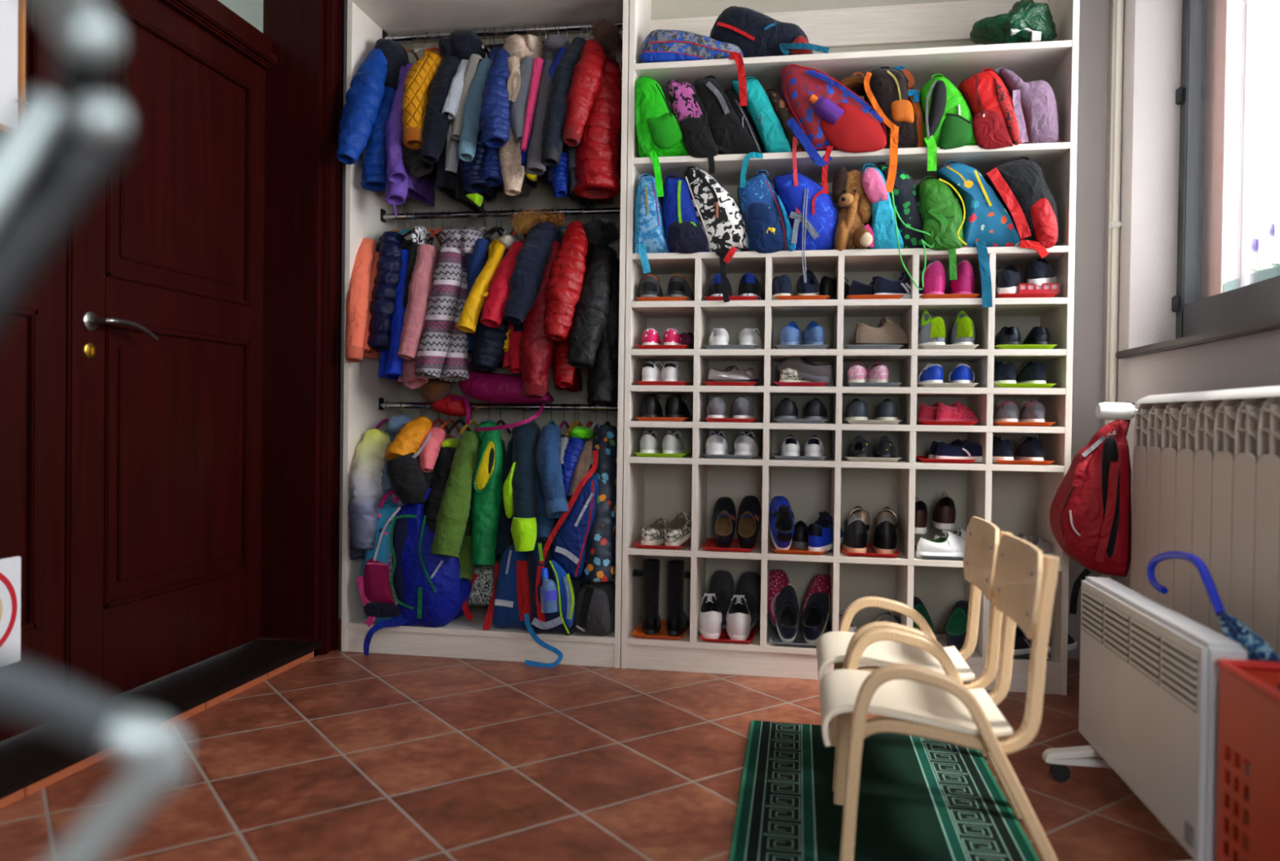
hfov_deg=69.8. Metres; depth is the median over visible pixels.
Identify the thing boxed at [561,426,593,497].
padded jacket
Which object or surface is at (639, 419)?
tray
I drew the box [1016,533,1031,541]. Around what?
shoe
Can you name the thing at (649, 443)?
shoe
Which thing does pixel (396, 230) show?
hanger
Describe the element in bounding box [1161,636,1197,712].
vent grille
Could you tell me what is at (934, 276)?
boot
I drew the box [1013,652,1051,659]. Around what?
tray
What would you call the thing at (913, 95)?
backpack
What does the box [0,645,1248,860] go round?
floor
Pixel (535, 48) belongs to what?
hood
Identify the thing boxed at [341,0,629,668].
tall cabinet
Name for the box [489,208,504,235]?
hanger
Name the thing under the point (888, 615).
shoe
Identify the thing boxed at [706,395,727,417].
shoe
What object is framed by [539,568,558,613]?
water bottle
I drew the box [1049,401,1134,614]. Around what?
backpack
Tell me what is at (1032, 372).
shoe
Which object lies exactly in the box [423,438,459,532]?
padded jacket
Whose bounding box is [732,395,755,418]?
shoe
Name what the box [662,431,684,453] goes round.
shoe
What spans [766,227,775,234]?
toy
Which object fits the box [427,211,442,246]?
hanger
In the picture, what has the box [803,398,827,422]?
shoe
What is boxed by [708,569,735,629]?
slipper
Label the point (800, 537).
shoe
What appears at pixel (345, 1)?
wall
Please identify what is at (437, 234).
hanger
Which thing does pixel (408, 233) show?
hanger
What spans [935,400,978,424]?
shoe
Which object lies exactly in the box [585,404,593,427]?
hanger
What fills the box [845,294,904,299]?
tray
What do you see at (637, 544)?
tray
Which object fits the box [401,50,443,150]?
quilted jacket
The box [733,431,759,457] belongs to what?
shoe
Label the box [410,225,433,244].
hood
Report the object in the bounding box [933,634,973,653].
tray
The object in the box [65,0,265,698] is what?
door
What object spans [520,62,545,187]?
jacket
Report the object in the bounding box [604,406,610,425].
hanger
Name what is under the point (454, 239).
hood
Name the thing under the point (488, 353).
jacket
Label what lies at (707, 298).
tray
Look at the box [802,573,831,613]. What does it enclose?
slipper
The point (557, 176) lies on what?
puffer jacket
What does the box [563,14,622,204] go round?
coat
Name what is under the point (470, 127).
denim shirt
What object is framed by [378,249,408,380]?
windbreaker
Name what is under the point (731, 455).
tray
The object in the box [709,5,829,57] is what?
backpack
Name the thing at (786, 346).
tray
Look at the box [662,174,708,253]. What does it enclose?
backpack
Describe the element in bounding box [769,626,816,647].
tray
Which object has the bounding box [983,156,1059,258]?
backpack
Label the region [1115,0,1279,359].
window
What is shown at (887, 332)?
shoe
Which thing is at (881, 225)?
backpack
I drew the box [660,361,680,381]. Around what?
shoe
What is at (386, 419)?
hanger
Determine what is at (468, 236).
hood
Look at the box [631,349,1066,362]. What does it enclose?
shelf
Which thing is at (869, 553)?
tray
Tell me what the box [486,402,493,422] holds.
hanger
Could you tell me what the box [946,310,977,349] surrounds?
shoe
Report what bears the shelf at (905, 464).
attached to the shelving unit at (928, 38)
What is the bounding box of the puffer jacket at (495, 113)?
[479,46,511,186]
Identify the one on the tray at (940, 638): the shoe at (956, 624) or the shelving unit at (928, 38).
the shoe at (956, 624)
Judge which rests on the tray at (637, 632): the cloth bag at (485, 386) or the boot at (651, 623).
the boot at (651, 623)
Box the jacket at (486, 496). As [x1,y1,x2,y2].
[470,421,506,566]
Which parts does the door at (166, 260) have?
keyhole plate, handle, panel, panel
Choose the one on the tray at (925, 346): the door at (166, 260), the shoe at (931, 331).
the shoe at (931, 331)
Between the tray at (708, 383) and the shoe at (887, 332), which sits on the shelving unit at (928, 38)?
the tray at (708, 383)
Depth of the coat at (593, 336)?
3.34 m
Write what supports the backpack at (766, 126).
on the shelving unit at (928, 38)
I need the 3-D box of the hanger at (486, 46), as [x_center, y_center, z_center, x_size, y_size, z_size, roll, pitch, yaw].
[-0.578,-1.540,3.651,0.012,0.128,0.245,1,1,10]
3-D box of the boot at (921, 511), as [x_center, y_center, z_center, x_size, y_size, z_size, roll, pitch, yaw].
[0.997,0.299,3.327,0.079,0.127,0.197,1,1,5]
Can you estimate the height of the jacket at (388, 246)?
0.487 m
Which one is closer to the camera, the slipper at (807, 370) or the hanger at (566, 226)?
the slipper at (807, 370)
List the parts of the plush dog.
leg, arm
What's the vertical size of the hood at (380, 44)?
0.102 m
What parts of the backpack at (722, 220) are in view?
zip pull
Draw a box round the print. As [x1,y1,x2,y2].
[1010,27,1041,42]
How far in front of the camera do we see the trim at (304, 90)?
3.42 m
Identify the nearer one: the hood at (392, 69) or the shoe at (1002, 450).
the shoe at (1002, 450)
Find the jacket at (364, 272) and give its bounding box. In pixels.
[345,238,380,362]
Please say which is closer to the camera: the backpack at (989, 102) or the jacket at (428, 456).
the backpack at (989, 102)
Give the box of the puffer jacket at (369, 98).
[336,38,408,191]
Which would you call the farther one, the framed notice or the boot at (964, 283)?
the boot at (964, 283)
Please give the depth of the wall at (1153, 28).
3.21 m
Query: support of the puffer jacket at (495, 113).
hanging from the hanger at (498, 44)
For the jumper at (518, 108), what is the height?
0.395 m
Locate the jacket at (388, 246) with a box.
[367,231,406,350]
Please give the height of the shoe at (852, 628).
0.097 m
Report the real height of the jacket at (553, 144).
0.598 m
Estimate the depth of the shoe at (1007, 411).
3.11 m
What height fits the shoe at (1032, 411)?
0.086 m
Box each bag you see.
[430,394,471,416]
[450,370,554,431]
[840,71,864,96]
[969,0,1057,44]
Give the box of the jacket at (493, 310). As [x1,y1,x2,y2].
[480,240,524,373]
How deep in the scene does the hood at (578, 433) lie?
3.43 m
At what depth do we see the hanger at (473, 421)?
3.64 m
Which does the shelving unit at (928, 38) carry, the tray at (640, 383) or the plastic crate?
the tray at (640, 383)
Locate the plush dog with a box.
[831,167,872,251]
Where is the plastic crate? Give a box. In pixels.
[1215,658,1279,860]
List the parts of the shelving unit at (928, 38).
panel, rail, panel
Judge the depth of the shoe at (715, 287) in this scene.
3.27 m
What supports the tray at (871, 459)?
on the shelving unit at (928, 38)
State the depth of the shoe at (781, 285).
3.23 m
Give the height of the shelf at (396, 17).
0.022 m
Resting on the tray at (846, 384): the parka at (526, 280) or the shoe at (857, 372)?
the shoe at (857, 372)
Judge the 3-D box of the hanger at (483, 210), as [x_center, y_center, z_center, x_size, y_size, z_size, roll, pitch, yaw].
[-0.622,-0.819,3.666,0.012,0.128,0.245,1,1,10]
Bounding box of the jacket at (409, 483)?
[384,416,434,503]
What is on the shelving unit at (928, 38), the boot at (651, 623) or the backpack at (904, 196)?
the backpack at (904, 196)
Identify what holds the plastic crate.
on the floor
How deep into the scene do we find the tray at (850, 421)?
3.16 m
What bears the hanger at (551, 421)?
hanging from the tall cabinet
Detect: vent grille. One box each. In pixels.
[1081,591,1103,644]
[1104,602,1129,663]
[1130,618,1160,685]
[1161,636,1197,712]
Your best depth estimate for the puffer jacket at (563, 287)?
3.29 m
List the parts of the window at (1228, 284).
sill, glass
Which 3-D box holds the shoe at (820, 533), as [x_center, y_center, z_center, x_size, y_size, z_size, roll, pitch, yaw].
[0.670,0.360,3.307,0.088,0.142,0.235,1,1,34]
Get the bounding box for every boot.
[632,559,661,635]
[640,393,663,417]
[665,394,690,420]
[666,560,690,635]
[853,319,881,344]
[914,495,927,533]
[920,261,945,294]
[948,260,974,293]
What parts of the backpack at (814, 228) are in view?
cord, cord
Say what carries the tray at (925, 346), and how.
on the shelving unit at (928, 38)
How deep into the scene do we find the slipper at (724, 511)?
3.33 m
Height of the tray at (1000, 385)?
0.014 m
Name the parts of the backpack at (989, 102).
panel, panel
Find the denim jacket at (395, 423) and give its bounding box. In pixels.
[381,413,412,494]
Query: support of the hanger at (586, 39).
hanging from the tall cabinet
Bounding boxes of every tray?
[631,620,689,639]
[632,537,691,549]
[634,381,693,386]
[634,450,692,457]
[635,296,691,301]
[635,345,690,349]
[635,417,693,422]
[699,625,756,644]
[700,537,757,552]
[702,417,759,422]
[702,452,756,458]
[703,345,758,349]
[703,381,759,386]
[704,296,759,300]
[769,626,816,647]
[770,542,826,555]
[772,453,827,460]
[773,344,830,349]
[773,382,827,386]
[773,418,827,423]
[774,295,830,300]
[840,543,900,557]
[841,419,902,424]
[841,454,901,462]
[843,382,902,386]
[844,344,903,349]
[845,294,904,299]
[914,545,964,560]
[915,455,977,463]
[916,382,977,387]
[916,420,977,425]
[918,344,978,349]
[920,293,980,298]
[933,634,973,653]
[992,422,1055,426]
[993,383,1056,388]
[993,459,1053,465]
[994,344,1056,349]
[995,293,1057,297]
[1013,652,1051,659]
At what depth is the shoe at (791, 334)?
3.23 m
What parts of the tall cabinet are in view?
panel, coat rail, coat rail, coat rail, panel, panel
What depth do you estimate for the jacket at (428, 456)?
3.44 m
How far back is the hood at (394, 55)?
3.54 m
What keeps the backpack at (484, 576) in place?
on the tall cabinet
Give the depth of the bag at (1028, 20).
3.10 m
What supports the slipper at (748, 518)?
on the tray at (709, 544)
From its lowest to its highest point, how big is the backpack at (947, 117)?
0.353 m
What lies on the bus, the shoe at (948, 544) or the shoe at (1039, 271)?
the shoe at (1039, 271)
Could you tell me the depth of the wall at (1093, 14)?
3.51 m
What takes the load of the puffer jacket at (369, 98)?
hanging from the hanger
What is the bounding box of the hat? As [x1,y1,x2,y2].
[420,378,452,402]
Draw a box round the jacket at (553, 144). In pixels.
[541,36,590,200]
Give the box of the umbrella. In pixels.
[1146,551,1279,690]
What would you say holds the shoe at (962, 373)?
on the tray at (921, 384)
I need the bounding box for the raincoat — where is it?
[455,236,511,351]
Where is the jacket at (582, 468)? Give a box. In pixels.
[566,440,592,503]
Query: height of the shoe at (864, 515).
0.081 m
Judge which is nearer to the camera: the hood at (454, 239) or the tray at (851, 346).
the tray at (851, 346)
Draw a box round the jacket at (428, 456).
[418,426,455,472]
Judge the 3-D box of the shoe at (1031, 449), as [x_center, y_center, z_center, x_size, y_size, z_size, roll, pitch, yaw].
[1.354,0.066,3.186,0.082,0.090,0.214,1,1,10]
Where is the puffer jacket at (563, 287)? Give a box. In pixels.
[543,221,593,388]
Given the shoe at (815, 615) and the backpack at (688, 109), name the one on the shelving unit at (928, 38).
the backpack at (688, 109)
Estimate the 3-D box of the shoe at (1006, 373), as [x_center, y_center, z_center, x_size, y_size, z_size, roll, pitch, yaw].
[1.246,-0.196,3.202,0.084,0.093,0.220,1,1,-4]
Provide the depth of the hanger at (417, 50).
3.63 m
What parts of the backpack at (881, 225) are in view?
panel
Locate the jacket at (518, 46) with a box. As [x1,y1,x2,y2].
[498,33,546,195]
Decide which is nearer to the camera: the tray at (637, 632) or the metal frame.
the metal frame
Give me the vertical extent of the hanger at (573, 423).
0.128 m
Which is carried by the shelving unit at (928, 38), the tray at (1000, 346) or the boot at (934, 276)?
the tray at (1000, 346)
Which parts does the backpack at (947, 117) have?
zip pull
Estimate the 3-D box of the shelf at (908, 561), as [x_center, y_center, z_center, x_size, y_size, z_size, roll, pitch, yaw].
[0.711,0.446,3.348,1.471,0.022,0.346,1,1,10]
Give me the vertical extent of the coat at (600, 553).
0.593 m
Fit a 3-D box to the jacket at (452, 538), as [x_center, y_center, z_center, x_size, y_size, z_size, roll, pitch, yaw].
[-0.672,0.290,3.571,0.145,0.578,0.549,1,1,5]
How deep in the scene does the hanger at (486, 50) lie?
3.66 m
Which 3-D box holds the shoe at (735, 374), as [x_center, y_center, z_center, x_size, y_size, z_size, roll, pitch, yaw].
[0.336,-0.199,3.304,0.188,0.072,0.065,1,1,-5]
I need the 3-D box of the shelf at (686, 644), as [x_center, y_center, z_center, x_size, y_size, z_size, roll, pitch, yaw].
[0.707,0.771,3.352,1.471,0.022,0.346,1,1,10]
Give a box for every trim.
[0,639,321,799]
[158,0,277,70]
[257,0,344,657]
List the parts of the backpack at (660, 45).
panel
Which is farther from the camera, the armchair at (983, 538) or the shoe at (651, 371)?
the shoe at (651, 371)
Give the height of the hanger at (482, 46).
0.128 m
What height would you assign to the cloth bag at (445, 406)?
0.087 m
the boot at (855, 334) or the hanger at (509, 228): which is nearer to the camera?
the boot at (855, 334)
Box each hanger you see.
[373,400,389,429]
[389,212,399,232]
[398,211,411,235]
[402,211,417,237]
[405,32,419,60]
[413,31,427,52]
[425,31,439,53]
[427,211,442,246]
[430,210,444,236]
[431,412,448,431]
[435,210,450,236]
[439,415,460,432]
[447,416,471,434]
[459,401,478,434]
[478,209,493,240]
[479,209,490,239]
[481,27,493,48]
[483,27,488,56]
[483,27,495,48]
[484,209,502,236]
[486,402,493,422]
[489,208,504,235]
[493,26,505,47]
[496,404,511,434]
[501,208,518,239]
[502,208,521,240]
[509,208,526,239]
[511,208,528,236]
[547,402,555,425]
[559,402,569,429]
[560,207,567,231]
[565,403,579,435]
[568,403,582,435]
[585,21,592,40]
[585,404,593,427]
[590,405,599,430]
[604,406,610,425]
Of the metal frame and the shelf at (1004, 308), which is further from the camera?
the shelf at (1004, 308)
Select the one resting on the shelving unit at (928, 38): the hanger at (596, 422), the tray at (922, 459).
the tray at (922, 459)
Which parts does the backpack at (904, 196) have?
cord, cord, cord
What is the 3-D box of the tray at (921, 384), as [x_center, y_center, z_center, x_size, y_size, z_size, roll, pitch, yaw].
[1.074,-0.155,3.240,0.193,0.014,0.268,1,1,10]
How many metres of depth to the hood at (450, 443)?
3.52 m
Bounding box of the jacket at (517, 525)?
[495,420,540,555]
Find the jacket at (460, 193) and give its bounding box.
[455,58,502,211]
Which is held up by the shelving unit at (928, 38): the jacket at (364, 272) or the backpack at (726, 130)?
the backpack at (726, 130)
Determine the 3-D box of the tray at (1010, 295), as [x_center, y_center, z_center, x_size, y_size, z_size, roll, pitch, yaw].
[1.323,-0.453,3.194,0.193,0.014,0.268,1,1,10]
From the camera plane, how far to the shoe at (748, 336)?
3.26 m
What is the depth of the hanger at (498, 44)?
3.58 m
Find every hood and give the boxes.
[373,38,392,49]
[381,40,408,72]
[384,62,399,90]
[386,413,412,435]
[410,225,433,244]
[438,35,452,57]
[439,226,466,256]
[440,438,459,449]
[448,29,485,60]
[457,225,486,254]
[474,421,500,442]
[498,234,519,248]
[502,33,540,62]
[511,420,540,439]
[525,34,546,59]
[530,221,563,243]
[542,33,569,55]
[568,426,593,440]
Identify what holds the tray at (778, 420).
on the shelving unit at (928, 38)
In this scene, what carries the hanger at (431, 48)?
hanging from the tall cabinet
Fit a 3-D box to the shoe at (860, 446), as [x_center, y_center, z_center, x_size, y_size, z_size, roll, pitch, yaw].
[0.782,0.059,3.273,0.075,0.086,0.191,1,1,7]
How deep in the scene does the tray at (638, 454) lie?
3.29 m
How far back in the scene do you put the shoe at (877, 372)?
3.17 m
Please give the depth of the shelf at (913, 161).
3.23 m
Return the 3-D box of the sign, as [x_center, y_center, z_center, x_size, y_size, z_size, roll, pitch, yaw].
[-1.614,0.457,2.192,0.017,0.268,0.313,1,1,10]
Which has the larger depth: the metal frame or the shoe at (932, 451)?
the shoe at (932, 451)
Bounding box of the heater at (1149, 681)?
[1042,576,1247,860]
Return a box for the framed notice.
[0,0,26,128]
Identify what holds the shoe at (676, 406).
on the tray at (639, 419)
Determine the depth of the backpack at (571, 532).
3.30 m
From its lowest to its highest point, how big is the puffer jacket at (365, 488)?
0.506 m
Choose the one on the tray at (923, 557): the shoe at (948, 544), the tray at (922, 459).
the shoe at (948, 544)
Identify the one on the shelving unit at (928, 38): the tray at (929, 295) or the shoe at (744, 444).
the tray at (929, 295)
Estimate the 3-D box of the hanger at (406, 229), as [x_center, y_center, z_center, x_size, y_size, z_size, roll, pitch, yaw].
[-0.941,-0.823,3.721,0.012,0.128,0.245,1,1,10]
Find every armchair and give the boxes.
[816,516,1013,805]
[819,533,1059,860]
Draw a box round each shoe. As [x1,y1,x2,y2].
[639,274,663,297]
[640,431,660,453]
[640,518,670,545]
[641,361,662,381]
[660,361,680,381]
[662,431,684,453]
[663,511,691,546]
[667,274,694,301]
[698,591,722,639]
[705,431,728,454]
[706,365,755,386]
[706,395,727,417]
[707,365,759,385]
[708,273,732,296]
[708,328,729,345]
[725,593,751,640]
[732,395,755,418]
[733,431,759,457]
[738,272,763,300]
[738,328,764,349]
[763,274,791,300]
[768,494,795,550]
[773,397,798,422]
[774,583,799,643]
[780,435,799,456]
[791,520,808,547]
[796,270,819,295]
[801,591,831,644]
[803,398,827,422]
[804,435,823,456]
[807,511,844,551]
[818,275,849,299]
[826,611,857,632]
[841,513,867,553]
[843,398,868,422]
[845,506,870,530]
[847,360,867,382]
[847,435,870,457]
[848,275,878,295]
[855,315,908,349]
[866,360,888,382]
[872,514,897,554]
[873,435,895,457]
[874,271,924,298]
[875,398,898,420]
[875,506,897,529]
[875,609,900,624]
[915,530,965,557]
[916,363,943,386]
[917,310,945,349]
[917,401,940,423]
[928,439,962,458]
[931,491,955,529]
[933,528,966,540]
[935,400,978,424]
[935,439,982,462]
[945,600,968,650]
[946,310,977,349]
[948,363,974,382]
[992,400,1019,422]
[992,435,1013,462]
[993,361,1016,387]
[995,263,1026,293]
[1013,436,1044,461]
[1013,626,1031,655]
[1015,361,1046,383]
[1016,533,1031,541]
[1017,400,1045,422]
[1026,257,1056,285]
[1026,536,1053,555]
[1047,633,1077,652]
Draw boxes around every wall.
[338,0,347,618]
[1066,0,1109,658]
[1097,0,1279,777]
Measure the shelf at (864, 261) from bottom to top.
0.022 m
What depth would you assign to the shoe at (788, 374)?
3.24 m
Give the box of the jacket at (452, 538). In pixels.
[430,431,479,582]
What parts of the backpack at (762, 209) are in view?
panel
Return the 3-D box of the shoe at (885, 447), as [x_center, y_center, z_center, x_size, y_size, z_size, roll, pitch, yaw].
[0.870,0.060,3.258,0.075,0.086,0.191,1,1,13]
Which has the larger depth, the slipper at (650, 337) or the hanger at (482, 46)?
the hanger at (482, 46)
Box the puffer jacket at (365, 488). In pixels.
[347,428,390,560]
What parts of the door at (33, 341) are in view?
panel, panel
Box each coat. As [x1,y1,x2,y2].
[460,133,497,206]
[520,240,582,398]
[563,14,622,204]
[567,215,620,406]
[582,425,617,583]
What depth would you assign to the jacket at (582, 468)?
3.36 m
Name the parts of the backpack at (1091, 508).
panel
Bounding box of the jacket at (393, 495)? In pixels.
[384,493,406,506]
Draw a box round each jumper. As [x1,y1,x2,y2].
[510,56,533,144]
[560,436,569,466]
[567,145,596,208]
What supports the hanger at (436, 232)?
hanging from the tall cabinet
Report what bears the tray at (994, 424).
on the shelving unit at (928, 38)
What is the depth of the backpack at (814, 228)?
3.17 m
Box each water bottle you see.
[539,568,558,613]
[808,93,844,124]
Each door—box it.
[0,0,67,742]
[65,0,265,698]
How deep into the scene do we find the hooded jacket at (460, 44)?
3.48 m
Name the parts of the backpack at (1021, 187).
panel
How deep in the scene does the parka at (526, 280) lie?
3.36 m
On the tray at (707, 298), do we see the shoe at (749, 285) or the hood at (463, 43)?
the shoe at (749, 285)
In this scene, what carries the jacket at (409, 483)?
hanging from the hanger
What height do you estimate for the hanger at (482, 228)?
0.128 m
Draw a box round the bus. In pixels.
[1016,283,1059,293]
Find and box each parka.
[397,225,439,389]
[414,225,486,382]
[502,206,567,332]
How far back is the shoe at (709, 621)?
3.30 m
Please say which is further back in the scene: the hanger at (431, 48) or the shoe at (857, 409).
the hanger at (431, 48)
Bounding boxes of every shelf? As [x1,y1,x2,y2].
[346,604,614,644]
[352,0,622,44]
[626,619,1060,669]
[627,539,1062,571]
[629,421,1065,433]
[629,454,1064,472]
[630,385,1065,397]
[631,245,1068,274]
[631,297,1067,318]
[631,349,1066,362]
[633,142,1070,187]
[634,40,1071,102]
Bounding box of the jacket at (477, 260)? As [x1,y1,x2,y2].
[466,237,492,354]
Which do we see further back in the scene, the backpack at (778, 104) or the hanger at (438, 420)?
the hanger at (438, 420)
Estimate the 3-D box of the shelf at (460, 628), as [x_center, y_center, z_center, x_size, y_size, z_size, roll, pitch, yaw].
[-0.566,0.751,3.628,1.042,0.022,0.456,1,1,10]
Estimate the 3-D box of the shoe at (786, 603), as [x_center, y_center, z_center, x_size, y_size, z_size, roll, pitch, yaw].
[0.534,0.663,3.321,0.089,0.189,0.205,1,1,5]
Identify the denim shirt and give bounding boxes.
[457,57,492,161]
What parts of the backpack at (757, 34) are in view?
panel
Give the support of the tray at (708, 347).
on the shelving unit at (928, 38)
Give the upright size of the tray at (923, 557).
0.014 m
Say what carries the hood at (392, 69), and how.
attached to the puffer jacket at (369, 98)
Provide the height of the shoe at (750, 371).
0.072 m
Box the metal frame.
[0,0,188,860]
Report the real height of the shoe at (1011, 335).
0.085 m
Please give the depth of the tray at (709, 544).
3.33 m
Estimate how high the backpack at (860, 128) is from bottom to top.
0.531 m
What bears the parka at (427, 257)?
hanging from the hanger at (431, 229)
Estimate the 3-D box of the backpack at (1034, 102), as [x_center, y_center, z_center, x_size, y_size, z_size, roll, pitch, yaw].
[1.316,-1.094,3.156,0.210,0.292,0.215,1,1,10]
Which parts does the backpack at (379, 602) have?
panel, panel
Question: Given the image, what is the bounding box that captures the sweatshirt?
[441,59,468,173]
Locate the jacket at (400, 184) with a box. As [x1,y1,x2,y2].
[385,62,434,216]
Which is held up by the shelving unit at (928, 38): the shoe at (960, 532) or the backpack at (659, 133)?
the backpack at (659, 133)
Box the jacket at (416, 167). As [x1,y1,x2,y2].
[402,141,437,186]
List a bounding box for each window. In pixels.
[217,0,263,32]
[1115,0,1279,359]
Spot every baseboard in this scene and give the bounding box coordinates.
[0,649,317,808]
[337,617,341,647]
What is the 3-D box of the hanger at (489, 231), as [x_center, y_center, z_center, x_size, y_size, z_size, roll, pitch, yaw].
[-0.573,-0.818,3.657,0.012,0.128,0.245,1,1,10]
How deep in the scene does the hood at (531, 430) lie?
3.44 m
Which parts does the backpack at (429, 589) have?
trim, trim, trim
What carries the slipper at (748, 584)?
on the tray at (724, 637)
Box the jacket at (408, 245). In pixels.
[401,239,420,306]
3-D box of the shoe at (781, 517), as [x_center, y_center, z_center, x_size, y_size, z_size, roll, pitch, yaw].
[0.509,0.335,3.290,0.088,0.193,0.214,1,1,2]
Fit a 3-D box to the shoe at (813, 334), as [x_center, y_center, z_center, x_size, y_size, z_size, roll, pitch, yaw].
[0.624,-0.342,3.296,0.081,0.108,0.201,1,1,1]
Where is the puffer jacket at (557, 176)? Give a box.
[524,46,569,197]
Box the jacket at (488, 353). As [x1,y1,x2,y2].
[471,234,519,372]
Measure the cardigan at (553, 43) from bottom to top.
0.568 m
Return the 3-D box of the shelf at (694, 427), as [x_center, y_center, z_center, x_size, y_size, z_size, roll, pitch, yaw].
[0.717,-0.014,3.343,1.471,0.022,0.346,1,1,10]
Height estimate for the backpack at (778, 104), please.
0.263 m
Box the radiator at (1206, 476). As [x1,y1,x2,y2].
[1095,385,1279,659]
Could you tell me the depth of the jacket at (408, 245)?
3.50 m
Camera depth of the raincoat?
3.38 m
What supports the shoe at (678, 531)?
on the tray at (637, 544)
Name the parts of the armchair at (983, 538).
seat, arm and leg frame, arm and leg frame, backrest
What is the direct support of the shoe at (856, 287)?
on the tray at (852, 296)
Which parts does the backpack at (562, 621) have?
trim, trim, panel, trim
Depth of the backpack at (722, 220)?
3.23 m
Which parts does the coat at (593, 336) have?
fur trim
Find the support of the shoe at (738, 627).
on the tray at (724, 637)
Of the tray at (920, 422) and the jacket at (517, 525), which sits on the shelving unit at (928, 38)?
the tray at (920, 422)
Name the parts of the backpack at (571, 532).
trim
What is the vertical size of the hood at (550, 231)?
0.107 m
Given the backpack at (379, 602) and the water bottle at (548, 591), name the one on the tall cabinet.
the backpack at (379, 602)
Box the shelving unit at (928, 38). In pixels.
[621,0,1079,695]
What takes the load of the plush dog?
on the shelving unit at (928, 38)
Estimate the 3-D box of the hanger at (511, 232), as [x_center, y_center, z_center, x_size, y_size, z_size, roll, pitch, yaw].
[-0.474,-0.816,3.640,0.012,0.128,0.245,1,1,10]
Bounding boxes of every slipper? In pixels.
[641,328,661,345]
[662,328,682,345]
[680,332,693,349]
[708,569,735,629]
[712,497,735,548]
[735,571,760,629]
[736,495,760,548]
[768,568,789,628]
[777,356,832,384]
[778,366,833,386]
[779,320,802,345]
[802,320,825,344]
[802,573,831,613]
[912,596,933,633]
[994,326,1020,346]
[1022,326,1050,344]
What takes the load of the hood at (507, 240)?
attached to the jacket at (488, 353)
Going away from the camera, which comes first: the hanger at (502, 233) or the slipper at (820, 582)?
the slipper at (820, 582)
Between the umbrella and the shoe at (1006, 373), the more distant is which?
the shoe at (1006, 373)
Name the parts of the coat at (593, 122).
fur trim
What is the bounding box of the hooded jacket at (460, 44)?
[420,29,485,202]
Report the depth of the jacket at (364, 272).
3.48 m
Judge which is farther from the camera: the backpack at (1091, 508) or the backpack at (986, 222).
the backpack at (986, 222)
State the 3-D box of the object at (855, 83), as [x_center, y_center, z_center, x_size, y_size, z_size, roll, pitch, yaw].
[0.759,-1.237,3.278,0.111,0.068,0.132,1,1,10]
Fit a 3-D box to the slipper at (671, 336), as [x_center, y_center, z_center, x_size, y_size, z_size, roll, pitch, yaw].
[0.125,-0.337,3.379,0.071,0.082,0.182,1,1,13]
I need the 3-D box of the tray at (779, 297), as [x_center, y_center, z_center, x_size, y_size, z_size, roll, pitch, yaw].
[0.588,-0.464,3.321,0.193,0.014,0.268,1,1,10]
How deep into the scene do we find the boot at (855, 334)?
3.30 m
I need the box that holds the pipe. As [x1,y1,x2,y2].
[1102,0,1124,579]
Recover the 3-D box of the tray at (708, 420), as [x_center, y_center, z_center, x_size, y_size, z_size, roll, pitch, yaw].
[0.337,-0.038,3.369,0.193,0.014,0.268,1,1,10]
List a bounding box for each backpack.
[355,489,402,626]
[363,488,475,655]
[462,560,499,630]
[493,542,530,630]
[524,537,582,667]
[538,450,599,578]
[574,581,615,635]
[633,173,669,273]
[635,75,689,197]
[640,29,746,106]
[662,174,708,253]
[666,80,731,173]
[684,166,748,302]
[693,75,759,155]
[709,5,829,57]
[724,88,762,153]
[731,76,791,187]
[737,169,795,253]
[765,88,806,151]
[773,169,838,282]
[780,63,886,213]
[861,163,903,248]
[863,66,918,192]
[875,161,933,290]
[893,66,923,147]
[915,175,964,279]
[919,73,977,171]
[931,160,1020,307]
[957,68,1021,149]
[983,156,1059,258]
[994,67,1058,143]
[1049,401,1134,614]
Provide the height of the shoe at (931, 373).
0.086 m
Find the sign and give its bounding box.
[0,555,21,661]
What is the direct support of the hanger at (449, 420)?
hanging from the tall cabinet
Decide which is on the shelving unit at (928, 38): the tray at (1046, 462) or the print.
the tray at (1046, 462)
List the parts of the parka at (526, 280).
fur trim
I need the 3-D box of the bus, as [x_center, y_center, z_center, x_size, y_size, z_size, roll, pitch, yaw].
[1.343,-0.477,3.097,0.130,0.036,0.040,1,1,10]
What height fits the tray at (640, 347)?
0.014 m
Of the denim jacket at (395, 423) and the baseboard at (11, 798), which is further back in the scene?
the denim jacket at (395, 423)
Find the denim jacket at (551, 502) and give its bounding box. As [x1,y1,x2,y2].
[534,424,568,541]
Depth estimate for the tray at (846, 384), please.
3.16 m
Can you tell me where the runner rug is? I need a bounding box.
[728,720,1039,860]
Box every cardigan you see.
[444,53,481,168]
[520,57,543,151]
[525,33,569,185]
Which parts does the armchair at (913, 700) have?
seat, arm and leg frame, arm and leg frame, backrest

